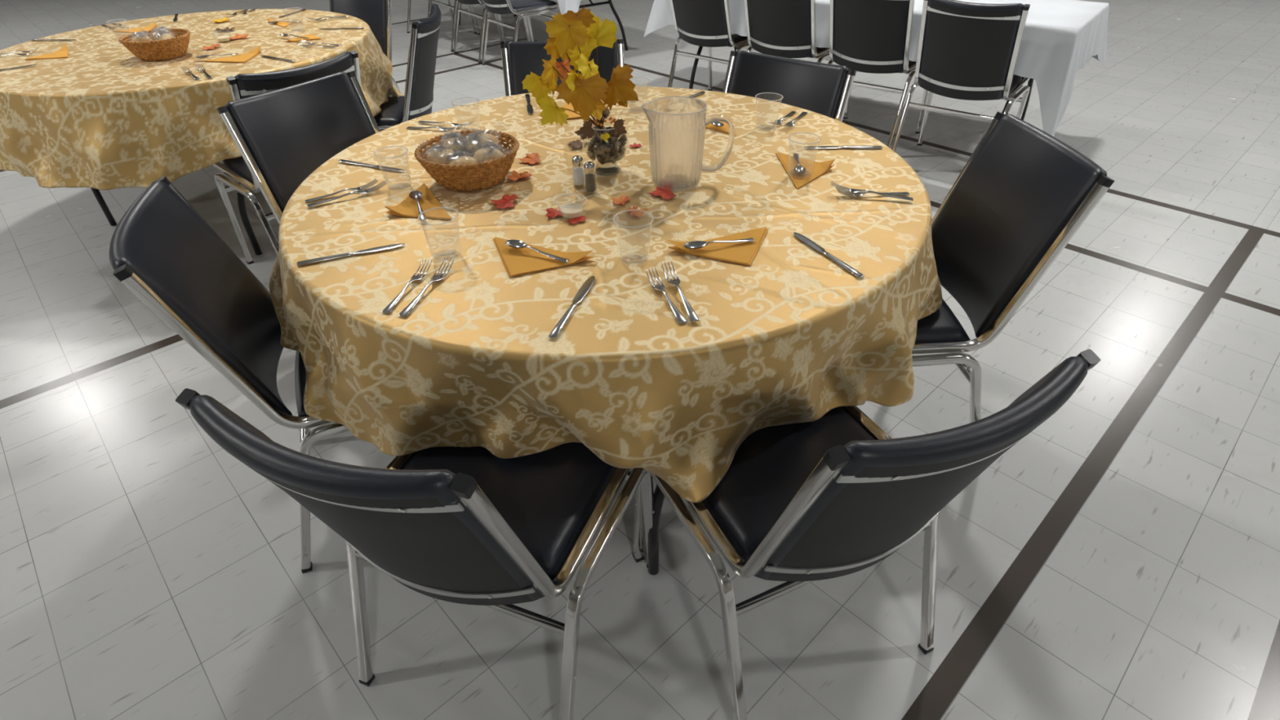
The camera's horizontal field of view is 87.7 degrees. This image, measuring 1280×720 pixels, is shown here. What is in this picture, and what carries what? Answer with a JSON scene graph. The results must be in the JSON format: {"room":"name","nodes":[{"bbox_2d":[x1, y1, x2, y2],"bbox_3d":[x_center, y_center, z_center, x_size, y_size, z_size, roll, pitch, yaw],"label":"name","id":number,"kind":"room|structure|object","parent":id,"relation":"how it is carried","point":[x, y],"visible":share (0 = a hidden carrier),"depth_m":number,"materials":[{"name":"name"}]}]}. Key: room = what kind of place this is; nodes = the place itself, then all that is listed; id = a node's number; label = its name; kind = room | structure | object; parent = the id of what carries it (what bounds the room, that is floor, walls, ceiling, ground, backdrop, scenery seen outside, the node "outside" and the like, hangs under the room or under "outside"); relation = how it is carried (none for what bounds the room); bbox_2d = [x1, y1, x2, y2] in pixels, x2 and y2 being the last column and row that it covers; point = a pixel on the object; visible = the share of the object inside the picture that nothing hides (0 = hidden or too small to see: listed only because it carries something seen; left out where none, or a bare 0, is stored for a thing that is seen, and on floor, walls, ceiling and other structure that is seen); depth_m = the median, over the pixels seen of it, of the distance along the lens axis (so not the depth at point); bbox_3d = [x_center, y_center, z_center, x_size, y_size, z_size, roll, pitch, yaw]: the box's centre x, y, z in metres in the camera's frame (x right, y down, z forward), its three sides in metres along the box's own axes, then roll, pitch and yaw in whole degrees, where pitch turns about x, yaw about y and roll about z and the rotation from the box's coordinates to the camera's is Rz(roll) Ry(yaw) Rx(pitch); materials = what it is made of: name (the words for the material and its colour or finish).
{"room":"banquet hall","nodes":[
{"label":"banquet hall","id":0,"kind":"room"},
{"bbox_2d":[0,0,1279,719],"bbox_3d":[-0.025,-1.268,4.072,22.000,0.100,18.000,-1,38,0],"label":"floor","id":1,"kind":"structure","parent":0,"point":[1120,560],"depth_m":1.83,"materials":[{"name":"tile"}]},
{"bbox_2d":[90,186,262,254],"bbox_3d":[-2.053,-1.141,3.255,1.552,0.750,1.552,-1,38,0],"label":"round table","id":2,"kind":"object","parent":1,"relation":"on","point":[241,201],"visible":0.14,"depth_m":2.96,"materials":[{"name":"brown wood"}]},
{"bbox_2d":[0,8,403,190],"bbox_3d":[-2.061,-1.307,3.139,1.755,0.355,1.720,19,42,24],"label":"tablecloth","id":3,"kind":"object","parent":2,"relation":"on","point":[101,116],"visible":0.78,"depth_m":2.56,"materials":[{"name":"fabric"}]},
{"bbox_2d":[0,64,35,71],"bbox_3d":[-2.546,-1.164,2.671,0.215,0.006,0.020,-30,46,-32],"label":"knife","id":4,"kind":"object","parent":3,"relation":"on","point":[2,69],"visible":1,"depth_m":2.69,"materials":[{"name":"silver metal"}]},
{"bbox_2d":[24,44,67,60],"bbox_3d":[-2.505,-1.325,2.866,0.162,0.024,0.184,-1,38,0],"label":"paper napkin","id":5,"kind":"object","parent":3,"relation":"on","point":[62,52],"visible":1,"depth_m":2.84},
{"bbox_2d":[31,39,75,40],"bbox_3d":[-2.717,-1.484,3.090,0.215,0.006,0.020,1,38,3],"label":"knife","id":6,"kind":"object","parent":3,"relation":"on","point":[32,39],"visible":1,"depth_m":3.09,"materials":[{"name":"silver metal"}]},
{"bbox_2d":[113,22,157,32],"bbox_3d":[-2.458,-1.614,3.239,0.194,0.024,0.164,-1,38,0],"label":"paper napkin","id":7,"kind":"object","parent":3,"relation":"on","point":[153,25],"visible":0.81,"depth_m":3.24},
{"bbox_2d":[118,28,190,61],"bbox_3d":[-2.011,-1.315,2.788,0.258,0.083,0.258,30,47,34],"label":"bread basket","id":8,"kind":"object","parent":3,"relation":"on","point":[177,46],"visible":0.95,"depth_m":2.73,"materials":[{"name":"wicker"}]},
{"bbox_2d":[131,33,151,41],"bbox_3d":[-2.051,-1.318,2.758,0.114,0.085,0.081,-1,38,0],"label":"bread roll","id":9,"kind":"object","parent":8,"relation":"in","point":[140,37],"visible":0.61,"depth_m":2.74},
{"bbox_2d":[142,29,174,40],"bbox_3d":[-2.019,-1.361,2.808,0.075,0.088,0.115,27,45,31],"label":"bread roll","id":10,"kind":"object","parent":8,"relation":"in","point":[158,33],"visible":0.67,"depth_m":2.79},
{"bbox_2d":[157,33,173,39],"bbox_3d":[-1.960,-1.327,2.765,0.078,0.088,0.114,-17,40,-19],"label":"bread roll","id":11,"kind":"object","parent":8,"relation":"in","point":[164,36],"visible":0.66,"depth_m":2.73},
{"bbox_2d":[181,66,199,79],"bbox_3d":[-1.723,-1.101,2.556,0.024,0.018,0.176,-29,46,-31],"label":"fork","id":12,"kind":"object","parent":3,"relation":"on","point":[194,77],"visible":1,"depth_m":2.56,"materials":[{"name":"silver metal"}]},
{"bbox_2d":[195,63,212,78],"bbox_3d":[-1.687,-1.118,2.579,0.025,0.018,0.192,-27,44,-29],"label":"fork","id":13,"kind":"object","parent":3,"relation":"on","point":[207,75],"visible":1,"depth_m":2.59,"materials":[{"name":"silver metal"}]},
{"bbox_2d":[201,44,220,49],"bbox_3d":[-1.874,-1.371,2.918,0.075,0.010,0.072,-22,42,-24],"label":"maple leaf","id":14,"kind":"object","parent":3,"relation":"on","point":[213,46],"visible":1,"depth_m":2.92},
{"bbox_2d":[211,17,229,22],"bbox_3d":[-2.116,-1.716,3.369,0.077,0.014,0.077,-4,38,-4],"label":"maple leaf","id":15,"kind":"object","parent":3,"relation":"on","point":[216,20],"visible":1,"depth_m":3.38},
{"bbox_2d":[212,32,230,41],"bbox_3d":[-1.884,-1.460,3.012,0.074,0.035,0.074,-1,38,0],"label":"candle","id":16,"kind":"object","parent":3,"relation":"on","point":[222,38],"visible":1,"depth_m":3.00,"materials":[{"name":"white wax"}]},
{"bbox_2d":[213,26,235,31],"bbox_3d":[-1.991,-1.583,3.195,0.084,0.011,0.082,20,42,25],"label":"maple leaf","id":17,"kind":"object","parent":3,"relation":"on","point":[227,28],"visible":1,"depth_m":3.20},
{"bbox_2d":[203,46,262,62],"bbox_3d":[-1.697,-1.271,2.773,0.181,0.024,0.186,-1,38,0],"label":"paper napkin","id":18,"kind":"object","parent":3,"relation":"on","point":[242,58],"visible":1,"depth_m":2.76,"materials":[{"name":"paper"}]},
{"bbox_2d":[195,53,238,58],"bbox_3d":[-1.751,-1.262,2.761,0.155,0.012,0.030,-22,42,-25],"label":"spoon","id":19,"kind":"object","parent":18,"relation":"on","point":[206,55],"visible":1,"depth_m":2.75,"materials":[{"name":"silver metal"}]},
{"bbox_2d":[230,33,248,39],"bbox_3d":[-1.843,-1.480,3.055,0.082,0.014,0.084,11,39,15],"label":"maple leaf","id":20,"kind":"object","parent":3,"relation":"on","point":[237,36],"visible":0.97,"depth_m":3.07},
{"bbox_2d":[261,55,294,62],"bbox_3d":[-1.493,-1.241,2.744,0.215,0.006,0.020,20,42,25],"label":"knife","id":21,"kind":"object","parent":3,"relation":"on","point":[267,56],"visible":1,"depth_m":2.73,"materials":[{"name":"silver metal"}]},
{"bbox_2d":[265,16,293,27],"bbox_3d":[-1.782,-1.692,3.323,0.080,0.024,0.221,-31,47,-33],"label":"paper napkin","id":22,"kind":"object","parent":3,"relation":"on","point":[283,24],"visible":0.88,"depth_m":3.31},
{"bbox_2d":[267,21,302,24],"bbox_3d":[-1.766,-1.681,3.315,0.155,0.012,0.030,-14,39,-16],"label":"spoon","id":23,"kind":"object","parent":3,"relation":"on","point":[271,22],"visible":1,"depth_m":3.31,"materials":[{"name":"silver metal"}]},
{"bbox_2d":[280,33,320,41],"bbox_3d":[-1.513,-1.462,3.017,0.116,0.024,0.172,13,40,18],"label":"paper napkin","id":24,"kind":"object","parent":3,"relation":"on","point":[311,37],"visible":0.9,"depth_m":3.02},
{"bbox_2d":[279,33,308,38],"bbox_3d":[-1.572,-1.472,3.029,0.155,0.012,0.030,11,39,16],"label":"spoon","id":25,"kind":"object","parent":24,"relation":"on","point":[282,34],"visible":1,"depth_m":3.03,"materials":[{"name":"silver metal"}]},
{"bbox_2d":[296,42,335,48],"bbox_3d":[-1.409,-1.368,2.894,0.176,0.018,0.024,6,38,9],"label":"fork","id":26,"kind":"object","parent":3,"relation":"on","point":[302,45],"visible":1,"depth_m":2.90,"materials":[{"name":"silver metal"}]},
{"bbox_2d":[299,39,341,45],"bbox_3d":[-1.403,-1.396,2.932,0.192,0.018,0.025,8,38,11],"label":"fork","id":27,"kind":"object","parent":3,"relation":"on","point":[308,42],"visible":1,"depth_m":2.93,"materials":[{"name":"silver metal"}]},
{"bbox_2d":[319,27,364,29],"bbox_3d":[-1.429,-1.586,3.190,0.215,0.006,0.020,-1,38,0],"label":"knife","id":28,"kind":"object","parent":3,"relation":"on","point":[340,28],"visible":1,"depth_m":3.19,"materials":[{"name":"silver metal"}]},
{"bbox_2d":[108,176,350,573],"bbox_3d":[-0.732,-0.003,1.655,0.640,0.867,0.503,-14,40,-16],"label":"chair","id":29,"kind":"object","parent":1,"relation":"on","point":[162,249],"visible":0.5,"depth_m":1.44,"materials":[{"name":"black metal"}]},
{"bbox_2d":[212,50,361,264],"bbox_3d":[-1.360,-0.772,2.668,0.640,0.867,0.503,28,46,32],"label":"chair","id":30,"kind":"object","parent":1,"relation":"on","point":[242,86],"visible":0.38,"depth_m":2.39,"materials":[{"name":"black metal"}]},
{"bbox_2d":[216,71,379,224],"bbox_3d":[-0.844,-0.402,2.175,0.640,0.867,0.503,22,43,27],"label":"chair","id":31,"kind":"object","parent":1,"relation":"on","point":[282,135],"visible":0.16,"depth_m":2.07,"materials":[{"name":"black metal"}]},
{"bbox_2d":[329,0,399,91],"bbox_3d":[-1.684,-1.645,3.810,0.503,0.867,0.640,16,41,21],"label":"chair","id":32,"kind":"object","parent":1,"relation":"on","point":[377,14],"visible":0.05,"depth_m":3.78,"materials":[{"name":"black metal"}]},
{"bbox_2d":[373,3,441,131],"bbox_3d":[-1.202,-1.179,3.192,0.640,0.867,0.503,-2,38,-2],"label":"chair","id":33,"kind":"object","parent":1,"relation":"on","point":[417,101],"visible":0.53,"depth_m":2.98,"materials":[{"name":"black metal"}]},
{"bbox_2d":[175,388,654,719],"bbox_3d":[-0.299,0.280,1.275,0.503,0.867,0.640,13,40,17],"label":"chair","id":34,"kind":"object","parent":1,"relation":"on","point":[469,526],"visible":0.8,"depth_m":1.03,"materials":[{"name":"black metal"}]},
{"bbox_2d":[406,0,476,33],"bbox_3d":[-1.987,-3.560,6.304,0.640,0.867,0.503,-26,44,-28],"label":"chair","id":35,"kind":"object","parent":1,"relation":"on","point":[409,1],"visible":0.78,"depth_m":6.51,"materials":[{"name":"silver metal"}]},
{"bbox_2d":[431,0,503,52],"bbox_3d":[-1.658,-3.303,5.962,0.640,0.867,0.503,-26,44,-28],"label":"chair","id":36,"kind":"object","parent":1,"relation":"on","point":[455,7],"visible":0.7,"depth_m":5.96,"materials":[{"name":"silver metal"}]},
{"bbox_2d":[453,0,530,63],"bbox_3d":[-1.329,-3.046,5.619,0.640,0.867,0.503,-26,44,-28],"label":"chair","id":37,"kind":"object","parent":1,"relation":"on","point":[460,2],"visible":0.64,"depth_m":5.65,"materials":[{"name":"silver metal"}]},
{"bbox_2d":[481,0,559,65],"bbox_3d":[-1.000,-2.788,5.277,0.640,0.867,0.503,-26,44,-28],"label":"chair","id":38,"kind":"object","parent":1,"relation":"on","point":[524,8],"visible":0.95,"depth_m":5.19,"materials":[{"name":"silver metal"}]},
{"bbox_2d":[458,0,627,50],"bbox_3d":[-0.995,-3.382,6.158,0.750,0.731,2.430,-26,44,-28],"label":"folding table","id":39,"kind":"object","parent":1,"relation":"on","point":[609,2],"visible":0.49,"depth_m":5.66,"materials":[{"name":"metal"}]},
{"bbox_2d":[557,0,581,14],"bbox_3d":[-1.002,-3.485,6.073,0.932,0.474,2.607,-26,44,-28],"label":"tablecloth","id":40,"kind":"object","parent":39,"relation":"on","point":[565,6],"visible":0.62,"depth_m":5.12,"materials":[{"name":"white fabric"}]},
{"bbox_2d":[500,39,624,96],"bbox_3d":[-0.260,-0.680,2.521,0.503,0.867,0.640,-4,38,-3],"label":"chair","id":41,"kind":"object","parent":1,"relation":"on","point":[519,59],"visible":0.12,"depth_m":2.49,"materials":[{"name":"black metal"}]},
{"bbox_2d":[607,172,665,574],"bbox_3d":[-0.077,-0.189,1.969,1.552,0.750,1.552,-1,38,0],"label":"round table","id":42,"kind":"object","parent":1,"relation":"on","point":[659,497],"visible":0.16,"depth_m":1.56,"materials":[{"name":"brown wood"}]},
{"bbox_2d":[269,86,942,502],"bbox_3d":[-0.086,-0.361,1.842,1.746,0.336,1.724,-1,38,0],"label":"tablecloth","id":43,"kind":"object","parent":42,"relation":"on","point":[790,335],"visible":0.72,"depth_m":1.33,"materials":[{"name":"fabric"}]},
{"bbox_2d":[304,177,377,202],"bbox_3d":[-0.737,-0.419,1.647,0.176,0.018,0.024,-21,42,-24],"label":"fork","id":44,"kind":"object","parent":43,"relation":"on","point":[363,187],"visible":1,"depth_m":1.65,"materials":[{"name":"silver metal"}]},
{"bbox_2d":[306,179,387,207],"bbox_3d":[-0.713,-0.406,1.627,0.192,0.018,0.025,-23,43,-26],"label":"fork","id":45,"kind":"object","parent":43,"relation":"on","point":[365,191],"visible":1,"depth_m":1.63,"materials":[{"name":"silver metal"}]},
{"bbox_2d":[296,243,404,265],"bbox_3d":[-0.605,-0.223,1.400,0.215,0.006,0.020,-14,40,-17],"label":"knife","id":46,"kind":"object","parent":43,"relation":"on","point":[393,246],"visible":1,"depth_m":1.40,"materials":[{"name":"silver metal"}]},
{"bbox_2d":[337,159,404,171],"bbox_3d":[-0.722,-0.522,1.791,0.215,0.006,0.020,13,40,18],"label":"knife","id":47,"kind":"object","parent":43,"relation":"on","point":[388,168],"visible":0.99,"depth_m":1.79,"materials":[{"name":"silver metal"}]},
{"bbox_2d":[381,258,431,313],"bbox_3d":[-0.448,-0.145,1.284,0.024,0.018,0.176,7,38,10],"label":"fork","id":48,"kind":"object","parent":43,"relation":"on","point":[390,306],"visible":1,"depth_m":1.28,"materials":[{"name":"silver metal"}]},
{"bbox_2d":[384,182,452,220],"bbox_3d":[-0.543,-0.372,1.578,0.126,0.024,0.240,-20,41,-22],"label":"paper napkin","id":49,"kind":"object","parent":43,"relation":"on","point":[408,207],"visible":0.87,"depth_m":1.57,"materials":[{"name":"paper"}]},
{"bbox_2d":[408,190,426,220],"bbox_3d":[-0.519,-0.364,1.565,0.030,0.012,0.155,-14,40,-17],"label":"spoon","id":50,"kind":"object","parent":49,"relation":"on","point":[416,195],"visible":1,"depth_m":1.58,"materials":[{"name":"silver metal"}]},
{"bbox_2d":[398,257,453,316],"bbox_3d":[-0.409,-0.143,1.280,0.025,0.018,0.192,8,39,12],"label":"fork","id":51,"kind":"object","parent":43,"relation":"on","point":[407,309],"visible":1,"depth_m":1.27,"materials":[{"name":"silver metal"}]},
{"bbox_2d":[406,124,461,130],"bbox_3d":[-0.625,-0.705,2.015,0.176,0.018,0.024,7,38,10],"label":"fork","id":52,"kind":"object","parent":43,"relation":"on","point":[407,127],"visible":1,"depth_m":2.02,"materials":[{"name":"silver metal"}]},
{"bbox_2d":[417,120,474,126],"bbox_3d":[-0.596,-0.729,2.042,0.192,0.018,0.025,11,39,16],"label":"fork","id":53,"kind":"object","parent":43,"relation":"on","point":[421,122],"visible":0.95,"depth_m":2.04,"materials":[{"name":"silver metal"}]},
{"bbox_2d":[413,128,519,191],"bbox_3d":[-0.432,-0.502,1.692,0.258,0.083,0.258,30,47,34],"label":"bread basket","id":54,"kind":"object","parent":43,"relation":"on","point":[467,177],"visible":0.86,"depth_m":1.64,"materials":[{"name":"wicker"}]},
{"bbox_2d":[426,146,458,164],"bbox_3d":[-0.499,-0.505,1.662,0.126,0.081,0.088,19,42,24],"label":"bread roll","id":55,"kind":"object","parent":54,"relation":"in","point":[441,156],"visible":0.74,"depth_m":1.64,"materials":[{"name":"food"}]},
{"bbox_2d":[440,126,466,155],"bbox_3d":[-0.481,-0.552,1.722,0.076,0.083,0.112,-25,44,-28],"label":"bread roll","id":56,"kind":"object","parent":54,"relation":"in","point":[455,144],"visible":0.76,"depth_m":1.70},
{"bbox_2d":[447,154,484,164],"bbox_3d":[-0.423,-0.478,1.633,0.127,0.076,0.082,2,38,5],"label":"bread roll","id":57,"kind":"object","parent":54,"relation":"in","point":[463,160],"visible":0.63,"depth_m":1.62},
{"bbox_2d":[466,133,499,156],"bbox_3d":[-0.403,-0.561,1.714,0.106,0.079,0.137,25,45,30],"label":"bread roll","id":58,"kind":"object","parent":54,"relation":"in","point":[482,140],"visible":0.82,"depth_m":1.68,"materials":[{"name":"food"}]},
{"bbox_2d":[472,146,505,163],"bbox_3d":[-0.368,-0.502,1.655,0.137,0.081,0.100,17,41,22],"label":"bread roll","id":59,"kind":"object","parent":54,"relation":"in","point":[486,153],"visible":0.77,"depth_m":1.63,"materials":[{"name":"food"}]},
{"bbox_2d":[490,193,519,209],"bbox_3d":[-0.320,-0.378,1.589,0.073,0.010,0.068,-25,44,-28],"label":"maple leaf","id":60,"kind":"object","parent":43,"relation":"on","point":[506,201],"visible":1,"depth_m":1.59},
{"bbox_2d":[506,169,532,181],"bbox_3d":[-0.309,-0.470,1.709,0.061,0.010,0.058,9,39,13],"label":"maple leaf","id":61,"kind":"object","parent":43,"relation":"on","point":[515,175],"visible":1,"depth_m":1.72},
{"bbox_2d":[524,93,533,114],"bbox_3d":[-0.366,-0.845,2.201,0.020,0.006,0.215,-7,38,-8],"label":"knife","id":62,"kind":"object","parent":43,"relation":"on","point":[529,107],"visible":1,"depth_m":2.19,"materials":[{"name":"silver metal"}]},
{"bbox_2d":[517,152,541,164],"bbox_3d":[-0.291,-0.544,1.804,0.065,0.011,0.063,26,45,30],"label":"maple leaf","id":63,"kind":"object","parent":43,"relation":"on","point":[532,158],"visible":1,"depth_m":1.81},
{"bbox_2d":[493,236,593,277],"bbox_3d":[-0.209,-0.243,1.402,0.178,0.024,0.180,-14,39,-16],"label":"paper napkin","id":64,"kind":"object","parent":43,"relation":"on","point":[525,260],"visible":0.94,"depth_m":1.37,"materials":[{"name":"paper"}]},
{"bbox_2d":[505,239,568,262],"bbox_3d":[-0.214,-0.225,1.376,0.155,0.012,0.030,18,42,23],"label":"spoon","id":65,"kind":"object","parent":64,"relation":"on","point":[513,243],"visible":1,"depth_m":1.38,"materials":[{"name":"silver metal"}]},
{"bbox_2d":[544,207,561,217],"bbox_3d":[-0.196,-0.340,1.538,0.051,0.008,0.052,-8,38,-8],"label":"maple leaf","id":66,"kind":"object","parent":43,"relation":"on","point":[552,212],"visible":0.94,"depth_m":1.54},
{"bbox_2d":[538,102,582,119],"bbox_3d":[-0.267,-0.805,2.133,0.154,0.024,0.178,-12,39,-14],"label":"paper napkin","id":67,"kind":"object","parent":43,"relation":"on","point":[572,115],"visible":0.33,"depth_m":2.12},
{"bbox_2d":[554,194,586,218],"bbox_3d":[-0.157,-0.349,1.524,0.074,0.035,0.074,-1,38,0],"label":"candle","id":68,"kind":"object","parent":43,"relation":"on","point":[571,211],"visible":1,"depth_m":1.52,"materials":[{"name":"white wax"}]},
{"bbox_2d":[548,275,595,338],"bbox_3d":[-0.122,-0.102,1.230,0.020,0.006,0.215,9,39,13],"label":"knife","id":69,"kind":"object","parent":43,"relation":"on","point":[587,285],"visible":1,"depth_m":1.22,"materials":[{"name":"silver metal"}]},
{"bbox_2d":[567,215,586,224],"bbox_3d":[-0.143,-0.317,1.508,0.039,0.007,0.043,16,41,21],"label":"maple leaf","id":70,"kind":"object","parent":43,"relation":"on","point":[582,219],"visible":1,"depth_m":1.51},
{"bbox_2d":[571,155,584,186],"bbox_3d":[-0.153,-0.466,1.646,0.034,0.076,0.034,-1,38,0],"label":"salt shaker","id":71,"kind":"object","parent":43,"relation":"on","point":[577,161],"visible":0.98,"depth_m":1.64,"materials":[{"name":"clear glass"}]},
{"bbox_2d":[568,139,587,149],"bbox_3d":[-0.175,-0.612,1.891,0.059,0.008,0.073,-7,38,-8],"label":"maple leaf","id":72,"kind":"object","parent":43,"relation":"on","point":[577,144],"visible":1,"depth_m":1.89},
{"bbox_2d":[583,161,597,191],"bbox_3d":[-0.121,-0.442,1.613,0.034,0.076,0.034,-1,38,0],"label":"pepper shaker","id":73,"kind":"object","parent":43,"relation":"on","point":[590,184],"visible":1,"depth_m":1.60,"materials":[{"name":"clear glass"}]},
{"bbox_2d":[582,134,628,176],"bbox_3d":[-0.088,-0.543,1.706,0.119,0.122,0.119,-1,38,0],"label":"glass vase","id":74,"kind":"object","parent":43,"relation":"on","point":[626,135],"visible":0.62,"depth_m":1.72,"materials":[{"name":"clear glass"}]},
{"bbox_2d":[521,6,639,142],"bbox_3d":[-0.150,-0.649,1.583,0.253,0.324,0.167,-14,39,-16],"label":"bouquet","id":75,"kind":"object","parent":74,"relation":"in","point":[574,36],"visible":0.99,"depth_m":1.56,"materials":[{"name":"yellow plant"}]},
{"bbox_2d":[586,125,627,164],"bbox_3d":[-0.085,-0.551,1.703,0.107,0.094,0.106,-6,38,-6],"label":"pods","id":76,"kind":"object","parent":74,"relation":"in","point":[607,152],"visible":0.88,"depth_m":1.68,"materials":[{"name":"plant"}]},
{"bbox_2d":[611,195,630,204],"bbox_3d":[-0.043,-0.379,1.585,0.044,0.008,0.044,-10,38,-11],"label":"maple leaf","id":77,"kind":"object","parent":43,"relation":"on","point":[623,198],"visible":1,"depth_m":1.59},
{"bbox_2d":[626,205,647,217],"bbox_3d":[-0.011,-0.342,1.537,0.047,0.007,0.052,13,40,18],"label":"maple leaf","id":78,"kind":"object","parent":43,"relation":"on","point":[634,211],"visible":1,"depth_m":1.54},
{"bbox_2d":[646,186,676,199],"bbox_3d":[0.060,-0.408,1.619,0.069,0.010,0.071,21,43,26],"label":"maple leaf","id":79,"kind":"object","parent":43,"relation":"on","point":[666,193],"visible":0.98,"depth_m":1.61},
{"bbox_2d":[645,266,687,323],"bbox_3d":[0.048,-0.122,1.242,0.024,0.018,0.176,-12,39,-14],"label":"fork","id":80,"kind":"object","parent":43,"relation":"on","point":[679,317],"visible":1,"depth_m":1.24,"materials":[{"name":"silver metal"}]},
{"bbox_2d":[661,260,699,321],"bbox_3d":[0.075,-0.131,1.247,0.025,0.018,0.192,-9,38,-10],"label":"fork","id":81,"kind":"object","parent":43,"relation":"on","point":[692,316],"visible":1,"depth_m":1.24,"materials":[{"name":"silver metal"}]},
{"bbox_2d":[641,96,733,191],"bbox_3d":[0.111,-0.514,1.605,0.206,0.191,0.139,14,40,18],"label":"pitcher","id":82,"kind":"object","parent":43,"relation":"on","point":[677,124],"visible":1,"depth_m":1.58,"materials":[{"name":"clear plastic"}]},
{"bbox_2d":[667,226,768,266],"bbox_3d":[0.173,-0.267,1.423,0.180,0.024,0.174,14,40,19],"label":"paper napkin","id":83,"kind":"object","parent":43,"relation":"on","point":[741,253],"visible":0.86,"depth_m":1.39,"materials":[{"name":"paper"}]},
{"bbox_2d":[684,237,755,249],"bbox_3d":[0.166,-0.245,1.392,0.155,0.012,0.030,-10,39,-12],"label":"spoon","id":84,"kind":"object","parent":83,"relation":"on","point":[695,245],"visible":1,"depth_m":1.39,"materials":[{"name":"silver metal"}]},
{"bbox_2d":[705,121,735,135],"bbox_3d":[0.205,-0.712,2.000,0.145,0.024,0.171,-1,38,0],"label":"paper napkin","id":85,"kind":"object","parent":43,"relation":"on","point":[725,128],"visible":0.25,"depth_m":1.99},
{"bbox_2d":[711,121,724,127],"bbox_3d":[0.204,-0.726,2.015,0.030,0.012,0.155,-19,41,-22],"label":"spoon","id":86,"kind":"object","parent":85,"relation":"on","point":[717,124],"visible":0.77,"depth_m":1.98,"materials":[{"name":"silver metal"}]},
{"bbox_2d":[768,111,795,124],"bbox_3d":[0.438,-0.742,2.036,0.024,0.018,0.176,20,43,26],"label":"fork","id":87,"kind":"object","parent":43,"relation":"on","point":[780,121],"visible":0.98,"depth_m":2.02,"materials":[{"name":"silver metal"}]},
{"bbox_2d":[780,111,807,127],"bbox_3d":[0.470,-0.732,2.022,0.025,0.018,0.192,19,42,24],"label":"fork","id":88,"kind":"object","parent":43,"relation":"on","point":[791,123],"visible":1,"depth_m":2.01,"materials":[{"name":"silver metal"}]},
{"bbox_2d":[776,151,835,189],"bbox_3d":[0.439,-0.502,1.720,0.133,0.024,0.242,-1,38,0],"label":"paper napkin","id":89,"kind":"object","parent":43,"relation":"on","point":[819,169],"visible":0.86,"depth_m":1.72,"materials":[{"name":"paper"}]},
{"bbox_2d":[792,153,805,173],"bbox_3d":[0.411,-0.512,1.732,0.030,0.012,0.155,3,38,5],"label":"spoon","id":90,"kind":"object","parent":89,"relation":"on","point":[800,169],"visible":0.98,"depth_m":1.70,"materials":[{"name":"silver metal"}]},
{"bbox_2d":[793,231,864,278],"bbox_3d":[0.382,-0.219,1.369,0.020,0.006,0.215,-18,41,-20],"label":"knife","id":91,"kind":"object","parent":43,"relation":"on","point":[801,237],"visible":1,"depth_m":1.36,"materials":[{"name":"silver metal"}]},
{"bbox_2d":[803,146,882,148],"bbox_3d":[0.561,-0.589,1.844,0.215,0.006,0.020,1,38,2],"label":"knife","id":92,"kind":"object","parent":43,"relation":"on","point":[807,147],"visible":0.99,"depth_m":1.84,"materials":[{"name":"silver metal"}]},
{"bbox_2d":[831,180,913,200],"bbox_3d":[0.548,-0.400,1.578,0.191,0.024,0.025,9,39,13],"label":"fork","id":93,"kind":"object","parent":43,"relation":"on","point":[851,190],"visible":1,"depth_m":1.58,"materials":[{"name":"silver metal"}]},
{"bbox_2d":[835,188,910,196],"bbox_3d":[0.556,-0.401,1.591,0.176,0.018,0.024,-2,38,-2],"label":"fork","id":94,"kind":"object","parent":43,"relation":"on","point":[860,193],"visible":0.98,"depth_m":1.59,"materials":[{"name":"silver metal"}]},
{"bbox_2d":[667,0,755,90],"bbox_3d":[0.499,-2.098,4.343,0.503,0.867,0.640,29,46,33],"label":"chair","id":95,"kind":"object","parent":1,"relation":"on","point":[701,23],"visible":0.7,"depth_m":4.15,"materials":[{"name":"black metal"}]},
{"bbox_2d":[744,0,830,62],"bbox_3d":[0.930,-1.917,4.096,0.503,0.867,0.640,25,45,30],"label":"chair","id":96,"kind":"object","parent":1,"relation":"on","point":[787,28],"visible":0.71,"depth_m":3.86,"materials":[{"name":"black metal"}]},
{"bbox_2d":[722,50,856,122],"bbox_3d":[0.344,-0.524,2.303,0.503,0.867,0.640,25,44,29],"label":"chair","id":97,"kind":"object","parent":1,"relation":"on","point":[821,88],"visible":0.17,"depth_m":2.24,"materials":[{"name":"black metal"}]},
{"bbox_2d":[688,45,1033,119],"bbox_3d":[1.327,-1.892,4.175,2.430,0.718,0.750,25,45,30],"label":"folding table","id":98,"kind":"object","parent":1,"relation":"on","point":[1030,82],"visible":0.19,"depth_m":4.55,"materials":[{"name":"metal"}]},
{"bbox_2d":[643,0,1109,136],"bbox_3d":[1.329,-1.955,4.126,2.608,0.568,0.926,25,45,30],"label":"tablecloth","id":99,"kind":"object","parent":98,"relation":"on","point":[1060,37],"visible":0.39,"depth_m":3.32,"materials":[{"name":"white fabric"}]},
{"bbox_2d":[632,349,1100,719],"bbox_3d":[0.323,0.246,1.303,0.503,0.867,0.640,-17,40,-19],"label":"chair","id":100,"kind":"object","parent":1,"relation":"on","point":[832,495],"visible":0.86,"depth_m":1.05,"materials":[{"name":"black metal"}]},
{"bbox_2d":[827,0,928,148],"bbox_3d":[1.349,-1.701,3.805,0.503,0.867,0.640,25,45,30],"label":"chair","id":101,"kind":"object","parent":1,"relation":"on","point":[866,36],"visible":0.84,"depth_m":3.56,"materials":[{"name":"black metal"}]},
{"bbox_2d":[891,0,1030,151],"bbox_3d":[1.668,-1.396,3.401,0.503,0.867,0.640,25,45,30],"label":"chair","id":102,"kind":"object","parent":1,"relation":"on","point":[966,51],"visible":0.94,"depth_m":3.13,"materials":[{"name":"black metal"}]},
{"bbox_2d":[911,111,1115,422],"bbox_3d":[0.710,-0.158,1.819,0.640,0.867,0.503,-4,38,-3],"label":"chair","id":103,"kind":"object","parent":1,"relation":"on","point":[1023,193],"visible":0.46,"depth_m":1.66,"materials":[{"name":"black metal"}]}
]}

